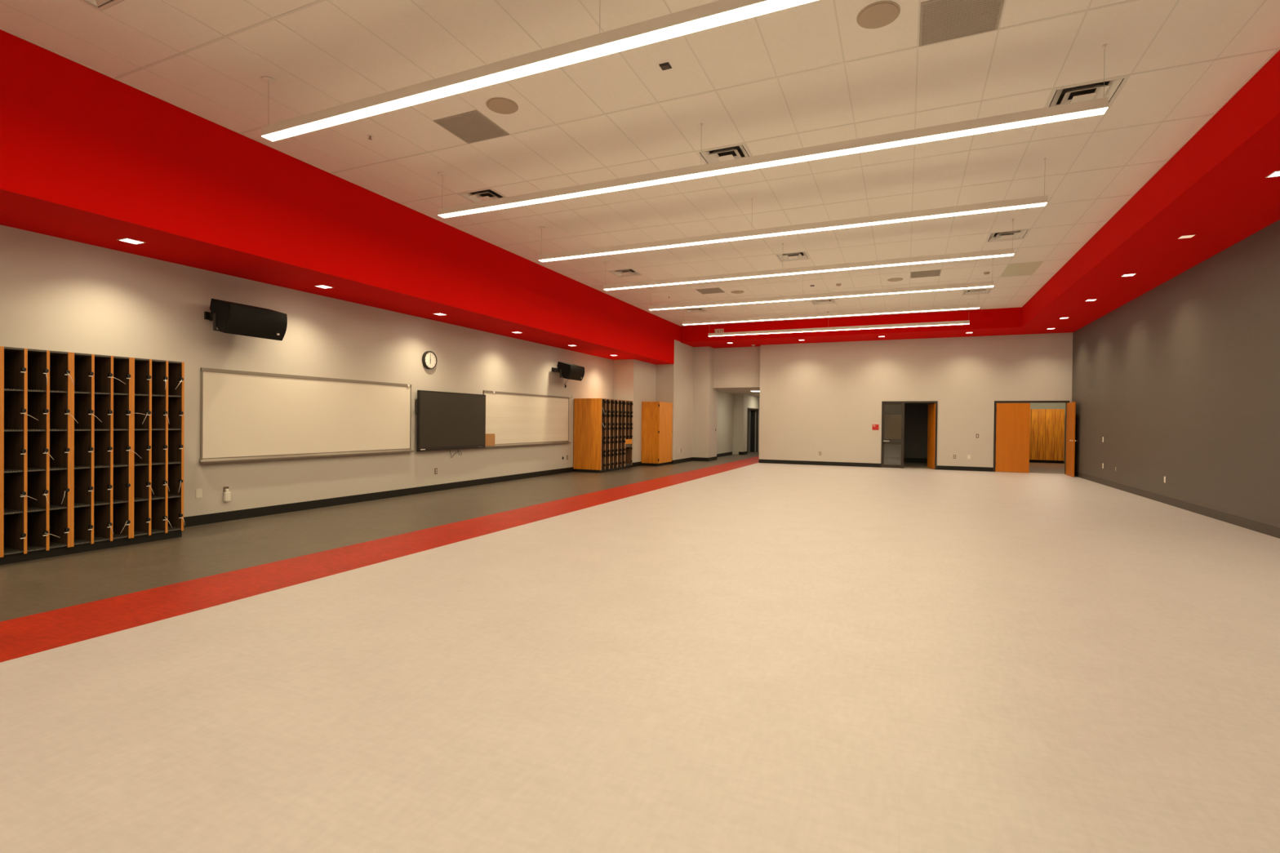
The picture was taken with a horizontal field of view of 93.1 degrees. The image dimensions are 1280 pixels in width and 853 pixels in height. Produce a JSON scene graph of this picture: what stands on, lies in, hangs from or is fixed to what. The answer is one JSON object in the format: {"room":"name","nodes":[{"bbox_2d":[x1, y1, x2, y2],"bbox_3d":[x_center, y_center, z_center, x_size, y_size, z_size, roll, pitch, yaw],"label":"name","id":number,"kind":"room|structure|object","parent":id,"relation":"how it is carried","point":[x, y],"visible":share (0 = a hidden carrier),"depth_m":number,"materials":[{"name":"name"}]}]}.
{"room":"school music room","nodes":[
{"label":"school music room","id":0,"kind":"room"},
{"bbox_2d":[0,224,759,517],"bbox_3d":[-0.998,-0.965,16.718,2.134,4.491,36.150,1,1,24],"label":"wall","id":1,"kind":"structure","parent":0,"point":[57,294],"depth_m":9.54,"materials":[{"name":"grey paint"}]},
{"bbox_2d":[195,488,202,497],"bbox_3d":[-5.823,0.883,8.014,0.006,0.122,0.078,1,1,24],"label":"blank cover plate","id":2,"kind":"object","parent":1,"relation":"attached to","point":[198,491],"visible":1,"depth_m":8.02,"materials":[{"name":"white plastic"}]},
{"bbox_2d":[222,486,231,502],"bbox_3d":[-5.665,0.927,8.323,0.050,0.200,0.074,1,1,24],"label":"box","id":3,"kind":"object","parent":1,"relation":"attached to","point":[227,495],"visible":1,"depth_m":8.31,"materials":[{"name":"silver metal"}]},
{"bbox_2d":[204,298,287,340],"bbox_3d":[-5.361,-1.434,8.219,0.625,0.459,0.824,1,1,22],"label":"loudspeaker","id":4,"kind":"object","parent":1,"relation":"attached to","point":[229,317],"visible":1,"depth_m":7.99,"materials":[{"name":"black paint"}]},
{"bbox_2d":[225,303,287,340],"bbox_3d":[-5.121,-1.384,8.123,0.107,0.368,0.788,1,1,22],"label":"grille","id":5,"kind":"object","parent":4,"relation":"attached to","point":[242,320],"depth_m":8.06,"materials":[{"name":"black fabric"}]},
{"bbox_2d":[199,367,413,463],"bbox_3d":[-5.025,-0.150,9.699,0.088,1.265,3.739,1,1,24],"label":"whiteboard","id":6,"kind":"object","parent":1,"relation":"attached to","point":[245,415],"visible":1,"depth_m":9.28,"materials":[{"name":"beige plastic"}]},
{"bbox_2d":[199,448,413,463],"bbox_3d":[-5.032,0.450,9.704,0.088,0.065,3.739,1,1,24],"label":"marker tray","id":7,"kind":"object","parent":6,"relation":"on","point":[336,452],"depth_m":9.18,"materials":[{"name":"silver metal"}]},
{"bbox_2d":[0,29,680,364],"bbox_3d":[-3.356,-2.846,12.040,1.506,1.520,25.400,1,1,24],"label":"soffit","id":8,"kind":"structure","parent":1,"relation":"attached to","point":[88,156],"depth_m":7.28,"materials":[{"name":"red paint"}]},
{"bbox_2d":[116,237,146,244],"bbox_3d":[-5.659,-2.063,6.752,0.184,0.006,0.184,1,1,24],"label":"recessed light","id":9,"kind":"object","parent":8,"relation":"attached to","point":[126,239],"visible":1,"depth_m":6.75,"materials":[{"name":"white plastic"}]},
{"bbox_2d":[314,284,333,288],"bbox_3d":[-4.682,-2.071,8.988,0.184,0.006,0.184,1,1,24],"label":"recessed light","id":10,"kind":"object","parent":8,"relation":"attached to","point":[325,286],"visible":1,"depth_m":8.99,"materials":[{"name":"white"}]},
{"bbox_2d":[422,351,436,368],"bbox_3d":[-4.097,-1.294,11.818,0.066,0.348,0.348,1,1,24],"label":"wall clock","id":11,"kind":"object","parent":1,"relation":"attached to","point":[428,357],"visible":1,"depth_m":11.79,"materials":[{"name":"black plastic"}]},
{"bbox_2d":[414,390,485,451],"bbox_3d":[-3.843,-0.111,12.375,0.118,1.165,2.065,1,1,24],"label":"wall display","id":12,"kind":"object","parent":1,"relation":"attached to","point":[446,420],"visible":1,"depth_m":12.27,"materials":[{"name":"black"}]},
{"bbox_2d":[183,451,746,527],"bbox_3d":[-2.624,1.218,14.352,1.655,0.130,30.163,1,1,28],"label":"baseboard","id":13,"kind":"structure","parent":1,"relation":"attached to","point":[203,519],"depth_m":10.43,"materials":[{"name":"black rubber"}]},
{"bbox_2d":[483,390,572,448],"bbox_3d":[-2.665,-0.191,15.046,0.133,1.306,3.729,1,1,24],"label":"whiteboard","id":14,"kind":"object","parent":1,"relation":"attached to","point":[515,419],"visible":0.8,"depth_m":14.88,"materials":[{"name":"white metal"}]},
{"bbox_2d":[485,433,494,445],"bbox_3d":[-3.368,0.297,13.505,0.012,0.270,0.455,1,1,24],"label":"cardboard sheet","id":15,"kind":"object","parent":14,"relation":"on","point":[490,437],"visible":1,"depth_m":13.54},
{"bbox_2d":[484,440,570,448],"bbox_3d":[-2.692,0.429,15.061,0.088,0.065,3.729,1,1,24],"label":"marker tray","id":16,"kind":"object","parent":14,"relation":"on","point":[508,443],"depth_m":14.74,"materials":[{"name":"silver metal"}]},
{"bbox_2d":[551,361,584,381],"bbox_3d":[-1.920,-1.464,16.123,0.605,0.459,0.824,1,1,22],"label":"loudspeaker","id":17,"kind":"object","parent":1,"relation":"attached to","point":[567,371],"visible":1,"depth_m":15.78,"materials":[{"name":"black paint"}]},
{"bbox_2d":[567,364,584,381],"bbox_3d":[-1.689,-1.415,16.031,0.107,0.368,0.788,1,1,22],"label":"grille","id":18,"kind":"object","parent":17,"relation":"attached to","point":[575,372],"depth_m":15.95,"materials":[{"name":"black fabric"}]},
{"bbox_2d":[746,408,758,453],"bbox_3d":[4.864,0.192,28.676,0.970,2.100,2.150,1,1,24],"label":"door","id":19,"kind":"structure","parent":1,"relation":"in","point":[751,414],"depth_m":29.25,"materials":[{"name":"black metal"}]},
{"bbox_2d":[0,452,1279,852],"bbox_3d":[5.170,1.420,14.116,15.584,0.100,36.000,1,1,24],"label":"floor","id":20,"kind":"structure","parent":0,"point":[758,657],"depth_m":3.45,"materials":[{"name":"beige plastic"}]},
{"bbox_2d":[0,346,78,564],"bbox_3d":[-6.233,0.276,6.135,0.722,2.078,0.584,1,1,24],"label":"tall cabinet","id":21,"kind":"object","parent":20,"relation":"on","point":[35,384],"visible":1,"depth_m":6.06,"materials":[{"name":"brown wood"}]},
{"bbox_2d":[3,547,22,555],"bbox_3d":[-6.335,1.213,5.971,0.669,0.018,0.143,1,1,24],"label":"shelf","id":22,"kind":"object","parent":21,"relation":"attached to","point":[7,551],"depth_m":5.90,"materials":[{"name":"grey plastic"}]},
{"bbox_2d":[4,508,23,515],"bbox_3d":[-6.331,0.826,5.968,0.669,0.018,0.143,1,1,24],"label":"shelf","id":23,"kind":"object","parent":21,"relation":"attached to","point":[6,511],"depth_m":5.91,"materials":[{"name":"grey plastic"}]},
{"bbox_2d":[4,468,23,472],"bbox_3d":[-6.327,0.428,5.965,0.669,0.018,0.143,1,1,24],"label":"shelf","id":24,"kind":"object","parent":21,"relation":"attached to","point":[6,470],"depth_m":5.89,"materials":[{"name":"grey plastic"}]},
{"bbox_2d":[4,428,23,431],"bbox_3d":[-6.322,0.033,5.961,0.669,0.018,0.143,1,1,24],"label":"shelf","id":25,"kind":"object","parent":21,"relation":"attached to","point":[5,429],"depth_m":5.89,"materials":[{"name":"grey plastic"}]},
{"bbox_2d":[4,388,23,391],"bbox_3d":[-6.318,-0.357,5.958,0.669,0.018,0.143,1,1,24],"label":"shelf","id":26,"kind":"object","parent":21,"relation":"attached to","point":[5,389],"depth_m":5.86,"materials":[{"name":"grey plastic"}]},
{"bbox_2d":[26,544,45,551],"bbox_3d":[-6.268,1.212,6.125,0.669,0.018,0.143,1,1,24],"label":"shelf","id":27,"kind":"object","parent":21,"relation":"attached to","point":[30,548],"depth_m":6.06,"materials":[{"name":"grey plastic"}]},
{"bbox_2d":[26,506,45,512],"bbox_3d":[-6.264,0.826,6.122,0.669,0.018,0.143,1,1,24],"label":"shelf","id":28,"kind":"object","parent":21,"relation":"attached to","point":[37,509],"depth_m":6.05,"materials":[{"name":"grey plastic"}]},
{"bbox_2d":[26,467,45,471],"bbox_3d":[-6.260,0.427,6.118,0.669,0.018,0.143,1,1,24],"label":"shelf","id":29,"kind":"object","parent":21,"relation":"attached to","point":[28,469],"depth_m":6.04,"materials":[{"name":"grey plastic"}]},
{"bbox_2d":[27,428,45,431],"bbox_3d":[-6.255,0.033,6.115,0.669,0.018,0.143,1,1,24],"label":"shelf","id":30,"kind":"object","parent":21,"relation":"attached to","point":[28,429],"depth_m":6.02,"materials":[{"name":"grey plastic"}]},
{"bbox_2d":[27,389,45,392],"bbox_3d":[-6.251,-0.357,6.112,0.669,0.018,0.143,1,1,24],"label":"shelf","id":31,"kind":"object","parent":21,"relation":"attached to","point":[28,390],"depth_m":6.01,"materials":[{"name":"grey plastic"}]},
{"bbox_2d":[48,542,66,548],"bbox_3d":[-6.201,1.212,6.279,0.669,0.018,0.143,1,1,24],"label":"shelf","id":32,"kind":"object","parent":21,"relation":"attached to","point":[51,544],"depth_m":6.20,"materials":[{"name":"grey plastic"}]},
{"bbox_2d":[49,504,66,510],"bbox_3d":[-6.197,0.825,6.275,0.669,0.018,0.143,1,1,24],"label":"shelf","id":33,"kind":"object","parent":21,"relation":"attached to","point":[55,507],"depth_m":6.22,"materials":[{"name":"grey plastic"}]},
{"bbox_2d":[49,466,66,470],"bbox_3d":[-6.192,0.427,6.272,0.669,0.018,0.143,1,1,24],"label":"shelf","id":34,"kind":"object","parent":21,"relation":"attached to","point":[51,468],"depth_m":6.17,"materials":[{"name":"grey plastic"}]},
{"bbox_2d":[49,428,66,431],"bbox_3d":[-6.188,0.032,6.269,0.669,0.018,0.143,1,1,24],"label":"shelf","id":35,"kind":"object","parent":21,"relation":"attached to","point":[51,429],"depth_m":6.17,"materials":[{"name":"grey plastic"}]},
{"bbox_2d":[49,390,66,392],"bbox_3d":[-6.184,-0.358,6.265,0.669,0.018,0.143,1,1,24],"label":"shelf","id":36,"kind":"object","parent":21,"relation":"attached to","point":[51,391],"depth_m":6.14,"materials":[{"name":"grey plastic"}]},
{"bbox_2d":[68,352,144,554],"bbox_3d":[-6.006,0.274,6.655,0.722,2.078,0.654,1,1,24],"label":"tall cabinet","id":37,"kind":"object","parent":20,"relation":"on","point":[101,390],"visible":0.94,"depth_m":6.55,"materials":[{"name":"brown wood"}]},
{"bbox_2d":[74,538,90,545],"bbox_3d":[-6.122,1.211,6.459,0.669,0.018,0.143,1,1,24],"label":"shelf","id":38,"kind":"object","parent":37,"relation":"attached to","point":[77,541],"depth_m":6.38,"materials":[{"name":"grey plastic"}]},
{"bbox_2d":[74,502,90,507],"bbox_3d":[-6.118,0.824,6.455,0.669,0.018,0.143,1,1,24],"label":"shelf","id":39,"kind":"object","parent":37,"relation":"attached to","point":[76,504],"depth_m":6.39,"materials":[{"name":"grey plastic"}]},
{"bbox_2d":[74,465,90,469],"bbox_3d":[-6.114,0.426,6.452,0.669,0.018,0.143,1,1,24],"label":"shelf","id":40,"kind":"object","parent":37,"relation":"attached to","point":[76,467],"depth_m":6.38,"materials":[{"name":"grey plastic"}]},
{"bbox_2d":[74,391,90,394],"bbox_3d":[-6.105,-0.359,6.445,0.669,0.018,0.143,1,1,24],"label":"shelf","id":41,"kind":"object","parent":37,"relation":"attached to","point":[75,392],"depth_m":6.37,"materials":[{"name":"grey plastic"}]},
{"bbox_2d":[93,536,109,542],"bbox_3d":[-6.055,1.211,6.612,0.669,0.018,0.143,1,1,24],"label":"shelf","id":42,"kind":"object","parent":37,"relation":"attached to","point":[96,539],"depth_m":6.53,"materials":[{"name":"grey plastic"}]},
{"bbox_2d":[93,501,109,505],"bbox_3d":[-6.051,0.824,6.609,0.669,0.018,0.143,1,1,24],"label":"shelf","id":43,"kind":"object","parent":37,"relation":"attached to","point":[95,503],"depth_m":6.53,"materials":[{"name":"grey plastic"}]},
{"bbox_2d":[93,464,110,467],"bbox_3d":[-6.047,0.426,6.606,0.669,0.018,0.143,1,1,24],"label":"shelf","id":44,"kind":"object","parent":37,"relation":"attached to","point":[95,465],"depth_m":6.51,"materials":[{"name":"grey plastic"}]},
{"bbox_2d":[112,533,128,539],"bbox_3d":[-5.988,1.210,6.766,0.669,0.018,0.143,1,1,24],"label":"shelf","id":45,"kind":"object","parent":37,"relation":"attached to","point":[115,536],"depth_m":6.68,"materials":[{"name":"grey plastic"}]},
{"bbox_2d":[112,499,128,503],"bbox_3d":[-5.984,0.823,6.763,0.669,0.018,0.143,1,1,24],"label":"shelf","id":46,"kind":"object","parent":37,"relation":"attached to","point":[114,501],"depth_m":6.68,"materials":[{"name":"grey plastic"}]},
{"bbox_2d":[113,463,128,466],"bbox_3d":[-5.980,0.425,6.760,0.669,0.018,0.143,1,1,24],"label":"shelf","id":47,"kind":"object","parent":37,"relation":"attached to","point":[114,464],"depth_m":6.66,"materials":[{"name":"grey plastic"}]},
{"bbox_2d":[128,357,185,545],"bbox_3d":[-5.816,0.272,7.089,0.722,2.078,0.538,1,1,24],"label":"tall cabinet","id":48,"kind":"object","parent":20,"relation":"on","point":[157,391],"visible":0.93,"depth_m":7.04,"materials":[{"name":"brown wood"}]},
{"bbox_2d":[133,530,148,536],"bbox_3d":[-5.910,1.209,6.946,0.669,0.018,0.143,1,1,24],"label":"shelf","id":49,"kind":"object","parent":48,"relation":"attached to","point":[136,533],"depth_m":6.88,"materials":[{"name":"grey plastic"}]},
{"bbox_2d":[133,497,148,502],"bbox_3d":[-5.905,0.822,6.943,0.669,0.018,0.143,1,1,24],"label":"shelf","id":50,"kind":"object","parent":48,"relation":"attached to","point":[135,499],"depth_m":6.88,"materials":[{"name":"grey plastic"}]},
{"bbox_2d":[134,462,148,466],"bbox_3d":[-5.901,0.424,6.939,0.669,0.018,0.143,1,1,24],"label":"shelf","id":51,"kind":"object","parent":48,"relation":"attached to","point":[135,464],"depth_m":6.86,"materials":[{"name":"grey plastic"}]},
{"bbox_2d":[151,528,164,533],"bbox_3d":[-5.842,1.209,7.100,0.669,0.018,0.143,1,1,24],"label":"shelf","id":52,"kind":"object","parent":48,"relation":"attached to","point":[153,531],"depth_m":7.01,"materials":[{"name":"grey plastic"}]},
{"bbox_2d":[151,495,164,499],"bbox_3d":[-5.838,0.822,7.097,0.669,0.018,0.143,1,1,24],"label":"shelf","id":53,"kind":"object","parent":48,"relation":"attached to","point":[153,497],"depth_m":7.03,"materials":[{"name":"grey plastic"}]},
{"bbox_2d":[151,462,164,465],"bbox_3d":[-5.834,0.424,7.093,0.669,0.018,0.143,1,1,24],"label":"shelf","id":54,"kind":"object","parent":48,"relation":"attached to","point":[153,463],"depth_m":7.02,"materials":[{"name":"grey plastic"}]},
{"bbox_2d":[167,526,180,531],"bbox_3d":[-5.775,1.208,7.254,0.669,0.018,0.143,1,1,24],"label":"shelf","id":55,"kind":"object","parent":48,"relation":"attached to","point":[169,528],"depth_m":7.16,"materials":[{"name":"grey plastic"}]},
{"bbox_2d":[573,398,632,472],"bbox_3d":[-1.030,0.243,17.800,0.894,2.055,2.092,1,1,24],"label":"tall cabinet","id":56,"kind":"object","parent":20,"relation":"on","point":[591,415],"visible":1,"depth_m":16.88,"materials":[{"name":"brown wood"}]},
{"bbox_2d":[608,399,617,471],"bbox_3d":[-1.140,0.249,17.571,0.876,2.045,0.519,1,1,24],"label":"tall cabinet","id":57,"kind":"object","parent":20,"relation":"on","point":[614,403],"visible":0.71,"depth_m":17.44,"materials":[{"name":"brown"}]},
{"bbox_2d":[616,400,626,470],"bbox_3d":[-0.932,0.247,18.047,0.876,2.045,0.519,1,1,24],"label":"tall cabinet","id":58,"kind":"object","parent":20,"relation":"on","point":[621,404],"visible":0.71,"depth_m":17.91,"materials":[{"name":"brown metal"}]},
{"bbox_2d":[623,400,632,469],"bbox_3d":[-0.723,0.246,18.524,0.876,2.045,0.519,1,1,24],"label":"tall cabinet","id":59,"kind":"object","parent":20,"relation":"on","point":[628,406],"visible":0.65,"depth_m":18.53,"materials":[{"name":"brown"}]},
{"bbox_2d":[640,401,672,466],"bbox_3d":[0.570,0.233,20.098,0.625,2.072,1.195,1,1,24],"label":"wardrobe","id":60,"kind":"object","parent":20,"relation":"on","point":[656,416],"visible":1,"depth_m":19.61,"materials":[{"name":"brown wood"}]},
{"bbox_2d":[1029,408,1031,462],"bbox_3d":[15.059,0.353,24.000,0.600,2.080,0.600,1,1,24],"label":"storage cabinet","id":61,"kind":"object","parent":20,"relation":"on","point":[1030,409],"visible":0.2,"depth_m":23.61,"materials":[{"name":"brown wood"}]},
{"bbox_2d":[1030,408,1045,462],"bbox_3d":[15.549,0.360,23.786,0.460,2.080,0.600,1,1,24],"label":"storage cabinet","id":62,"kind":"object","parent":20,"relation":"on","point":[1037,415],"visible":0.98,"depth_m":23.52,"materials":[{"name":"brown wood"}]},
{"bbox_2d":[1044,408,1064,463],"bbox_3d":[16.049,0.368,23.568,0.620,2.080,0.600,1,1,24],"label":"storage cabinet","id":63,"kind":"object","parent":20,"relation":"on","point":[1055,418],"visible":0.98,"depth_m":23.30,"materials":[{"name":"brown wood"}]},
{"bbox_2d":[0,0,1279,326],"bbox_3d":[1.483,-3.382,8.552,10.138,0.024,22.884,1,1,24],"label":"ceiling","id":64,"kind":"structure","parent":0,"point":[808,74],"depth_m":6.44,"materials":[{"name":"beige"}]},
{"bbox_2d":[80,0,123,10],"bbox_3d":[-4.258,-3.496,4.569,0.600,0.232,0.600,1,1,24],"label":"ceiling vent","id":65,"kind":"object","parent":64,"relation":"in","point":[100,5],"visible":1,"depth_m":4.88,"materials":[{"name":"white"}]},
{"bbox_2d":[432,110,509,143],"bbox_3d":[-1.906,-3.393,6.889,0.596,0.007,0.596,1,1,24],"label":"ceiling vent","id":66,"kind":"object","parent":64,"relation":"in","point":[472,126],"visible":1,"depth_m":6.87,"materials":[{"name":"beige metal"}]},
{"bbox_2d":[457,187,506,202],"bbox_3d":[-2.294,-3.513,9.066,0.600,0.232,0.600,1,1,24],"label":"ceiling vent","id":67,"kind":"object","parent":64,"relation":"in","point":[485,194],"visible":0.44,"depth_m":9.06,"materials":[{"name":"white metal"}]},
{"bbox_2d":[486,97,518,114],"bbox_3d":[-1.452,-3.381,6.402,0.330,0.012,0.330,1,1,24],"label":"ceiling speaker","id":68,"kind":"object","parent":64,"relation":"attached to","point":[502,105],"visible":1,"depth_m":6.38,"materials":[{"name":"beige"}]},
{"bbox_2d":[261,0,816,141],"bbox_3d":[-0.317,-3.070,4.508,7.403,0.573,0.124,1,1,24],"label":"linear pendant light","id":69,"kind":"object","parent":64,"relation":"hanging from","point":[720,12],"visible":1,"depth_m":4.67,"materials":[{"name":"white"}]},
{"bbox_2d":[607,268,642,277],"bbox_3d":[-0.330,-3.530,13.563,0.600,0.232,0.600,1,1,24],"label":"ceiling vent","id":70,"kind":"object","parent":64,"relation":"in","point":[629,272],"visible":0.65,"depth_m":13.65,"materials":[{"name":"white metal"}]},
{"bbox_2d":[658,62,671,70],"bbox_3d":[0.237,-3.355,5.654,0.094,0.014,0.094,1,1,24],"label":"ceiling sensor","id":71,"kind":"object","parent":64,"relation":"attached to","point":[664,66],"visible":1,"depth_m":5.64,"materials":[{"name":"black plastic"}]},
{"bbox_2d":[682,308,706,312],"bbox_3d":[1.633,-3.547,18.059,0.600,0.232,0.600,1,1,24],"label":"ceiling vent","id":72,"kind":"object","parent":64,"relation":"in","point":[691,310],"visible":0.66,"depth_m":18.14,"materials":[{"name":"white metal"}]},
{"bbox_2d":[695,287,724,293],"bbox_3d":[1.776,-3.425,15.320,0.596,0.007,0.596,1,1,24],"label":"ceiling vent","id":73,"kind":"object","parent":64,"relation":"in","point":[707,291],"visible":1,"depth_m":15.32,"materials":[{"name":"beige metal"}]},
{"bbox_2d":[696,142,751,164],"bbox_3d":[1.084,-3.463,7.591,0.600,0.232,0.600,1,1,24],"label":"ceiling vent","id":74,"kind":"object","parent":64,"relation":"in","point":[736,151],"visible":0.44,"depth_m":7.59,"materials":[{"name":"white metal"}]},
{"bbox_2d":[437,44,1108,217],"bbox_3d":[0.662,-3.078,6.748,7.403,0.573,0.124,1,1,24],"label":"linear pendant light","id":75,"kind":"object","parent":64,"relation":"hanging from","point":[1097,106],"visible":1,"depth_m":6.23,"materials":[{"name":"white"}]},
{"bbox_2d":[537,157,1047,262],"bbox_3d":[1.640,-3.087,8.989,7.403,0.573,0.124,1,1,24],"label":"linear pendant light","id":76,"kind":"object","parent":64,"relation":"hanging from","point":[1040,201],"visible":1,"depth_m":8.60,"materials":[{"name":"white metal"}]},
{"bbox_2d":[775,251,810,262],"bbox_3d":[3.048,-3.481,12.088,0.600,0.232,0.600,1,1,24],"label":"ceiling vent","id":77,"kind":"object","parent":64,"relation":"in","point":[800,255],"visible":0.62,"depth_m":12.17,"materials":[{"name":"white metal"}]},
{"bbox_2d":[603,218,1014,290],"bbox_3d":[2.619,-3.095,11.230,7.403,0.573,0.124,1,1,24],"label":"linear pendant light","id":78,"kind":"object","parent":64,"relation":"hanging from","point":[1002,252],"visible":1,"depth_m":10.91,"materials":[{"name":"white metal"}]},
{"bbox_2d":[648,257,994,310],"bbox_3d":[3.597,-3.104,13.470,7.403,0.573,0.124,1,1,24],"label":"linear pendant light","id":79,"kind":"object","parent":64,"relation":"hanging from","point":[984,284],"visible":0.94,"depth_m":13.19,"materials":[{"name":"white plastic"}]},
{"bbox_2d":[810,299,835,305],"bbox_3d":[5.011,-3.498,16.584,0.600,0.232,0.600,1,1,24],"label":"ceiling vent","id":80,"kind":"object","parent":64,"relation":"in","point":[824,301],"visible":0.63,"depth_m":16.67,"materials":[{"name":"white metal"}]},
{"bbox_2d":[682,301,979,324],"bbox_3d":[4.576,-3.113,15.711,7.403,0.573,0.124,1,1,24],"label":"linear pendant light","id":81,"kind":"object","parent":64,"relation":"hanging from","point":[976,305],"visible":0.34,"depth_m":15.46,"materials":[{"name":"white"}]},
{"bbox_2d":[707,302,969,336],"bbox_3d":[5.554,-3.121,17.952,7.403,0.573,0.124,1,1,24],"label":"linear pendant light","id":82,"kind":"object","parent":64,"relation":"hanging from","point":[967,322],"visible":1,"depth_m":17.73,"materials":[{"name":"white"}]},
{"bbox_2d":[856,0,900,28],"bbox_3d":[1.931,-3.331,4.917,0.330,0.012,0.330,1,1,24],"label":"ceiling speaker","id":83,"kind":"object","parent":64,"relation":"attached to","point":[880,14],"visible":1,"depth_m":4.90,"materials":[{"name":"beige"}]},
{"bbox_2d":[887,277,902,281],"bbox_3d":[5.854,-3.366,13.918,0.330,0.012,0.330,1,1,24],"label":"ceiling speaker","id":84,"kind":"object","parent":64,"relation":"attached to","point":[895,279],"visible":1,"depth_m":13.88,"materials":[{"name":"beige"}]},
{"bbox_2d":[910,269,941,278],"bbox_3d":[6.281,-3.359,13.353,0.596,0.007,0.596,1,1,24],"label":"ceiling vent","id":85,"kind":"object","parent":64,"relation":"in","point":[930,273],"visible":1,"depth_m":13.35,"materials":[{"name":"beige metal"}]},
{"bbox_2d":[919,0,1004,46],"bbox_3d":[2.598,-3.326,4.922,0.596,0.007,0.596,1,1,24],"label":"ceiling vent","id":86,"kind":"object","parent":64,"relation":"in","point":[940,20],"visible":1,"depth_m":4.95,"materials":[{"name":"beige metal"}]},
{"bbox_2d":[962,288,991,295],"bbox_3d":[8.389,-3.449,15.109,0.600,0.232,0.600,1,1,24],"label":"ceiling vent","id":87,"kind":"object","parent":64,"relation":"in","point":[981,291],"visible":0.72,"depth_m":15.18,"materials":[{"name":"white metal"}]},
{"bbox_2d":[985,228,1031,242],"bbox_3d":[6.426,-3.431,10.613,0.600,0.232,0.600,1,1,24],"label":"ceiling vent","id":88,"kind":"object","parent":64,"relation":"in","point":[1017,234],"visible":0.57,"depth_m":10.67,"materials":[{"name":"white metal"}]},
{"bbox_2d":[1045,75,1129,107],"bbox_3d":[4.462,-3.414,6.116,0.600,0.232,0.600,1,1,24],"label":"ceiling vent","id":89,"kind":"object","parent":64,"relation":"in","point":[1093,90],"visible":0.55,"depth_m":6.08,"materials":[{"name":"white metal"}]},
{"bbox_2d":[713,346,759,387],"bbox_3d":[3.612,-2.319,22.338,1.820,1.779,0.150,1,1,24],"label":"wall header","id":90,"kind":"structure","parent":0,"point":[738,366],"depth_m":22.28,"materials":[{"name":"grey paint"}]},
{"bbox_2d":[714,387,759,396],"bbox_3d":[5.360,-1.525,27.717,3.200,0.140,11.099,1,1,24],"label":"ceiling","id":91,"kind":"structure","parent":0,"point":[731,390],"depth_m":24.38,"materials":[{"name":"beige paint"}]},
{"bbox_2d":[680,306,1022,348],"bbox_3d":[6.453,-3.212,19.940,10.138,0.710,1.966,1,1,24],"label":"soffit","id":92,"kind":"structure","parent":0,"point":[1006,321],"depth_m":18.91,"materials":[{"name":"red paint"}]},
{"bbox_2d":[759,332,1072,467],"bbox_3d":[8.613,-0.886,19.761,9.446,4.491,0.150,1,1,24],"label":"wall","id":93,"kind":"structure","parent":0,"point":[827,397],"depth_m":19.82,"materials":[{"name":"beige paint"}]},
{"bbox_2d":[758,459,993,471],"bbox_3d":[7.555,1.280,20.143,7.260,0.130,0.012,1,1,24],"label":"baseboard","id":94,"kind":"structure","parent":93,"relation":"attached to","point":[768,461],"depth_m":20.34,"materials":[{"name":"black rubber"}]},
{"bbox_2d":[880,400,937,469],"bbox_3d":[8.879,0.270,20.046,1.649,2.180,0.918,1,1,24],"label":"door","id":95,"kind":"structure","parent":93,"relation":"in","point":[931,437],"depth_m":19.71,"materials":[{"name":"black metal"}]},
{"bbox_2d":[993,400,1076,476],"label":"door","id":96,"kind":"structure","parent":93,"relation":"in","point":[1011,428],"depth_m":18.43,"materials":[{"name":"orange wood"}]},
{"bbox_2d":[884,402,1066,462],"bbox_3d":[12.597,-0.166,21.906,8.250,3.100,6.966,1,1,24],"label":"wall","id":97,"kind":"structure","parent":0,"point":[916,415],"depth_m":22.80,"materials":[{"name":"grey paint"}]},
{"bbox_2d":[884,414,901,439],"bbox_3d":[9.292,0.005,22.878,1.100,0.910,0.470,1,1,24],"label":"window","id":98,"kind":"structure","parent":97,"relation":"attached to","point":[892,423],"depth_m":22.58,"materials":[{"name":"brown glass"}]},
{"bbox_2d":[884,457,927,462],"bbox_3d":[10.425,1.269,22.667,3.400,0.170,0.020,1,1,24],"label":"baseboard","id":99,"kind":"structure","parent":97,"relation":"attached to","point":[886,459],"depth_m":22.82,"materials":[{"name":"black rubber"}]},
{"bbox_2d":[1071,219,1279,528],"bbox_3d":[7.890,-0.781,6.555,0.200,4.491,24.634,1,1,24],"label":"wall","id":100,"kind":"structure","parent":0,"point":[1180,382],"depth_m":10.30,"materials":[{"name":"grey paint"}]},
{"bbox_2d":[1013,49,1279,334],"bbox_3d":[7.241,-3.091,6.911,1.736,0.710,24.484,1,1,24],"label":"soffit","id":101,"kind":"structure","parent":100,"relation":"attached to","point":[1215,188],"depth_m":8.17,"materials":[{"name":"red paint"}]},
{"bbox_2d":[1176,234,1196,239],"bbox_3d":[7.894,-2.742,8.764,0.184,0.006,0.184,1,1,24],"label":"recessed light","id":102,"kind":"object","parent":101,"relation":"attached to","point":[1189,236],"visible":1,"depth_m":8.75,"materials":[{"name":"white plastic"}]},
{"bbox_2d":[1265,170,1279,177],"bbox_3d":[6.921,-2.734,6.548,0.184,0.006,0.184,1,1,24],"label":"recessed light","id":103,"kind":"object","parent":101,"relation":"attached to","point":[1276,173],"visible":1,"depth_m":6.58,"materials":[{"name":"white plastic"}]},
{"bbox_2d":[1074,471,1279,538],"bbox_3d":[7.799,1.398,6.685,0.012,0.130,24.484,1,1,24],"label":"baseboard","id":104,"kind":"structure","parent":100,"relation":"attached to","point":[1268,530],"depth_m":10.15,"materials":[{"name":"grey rubber"}]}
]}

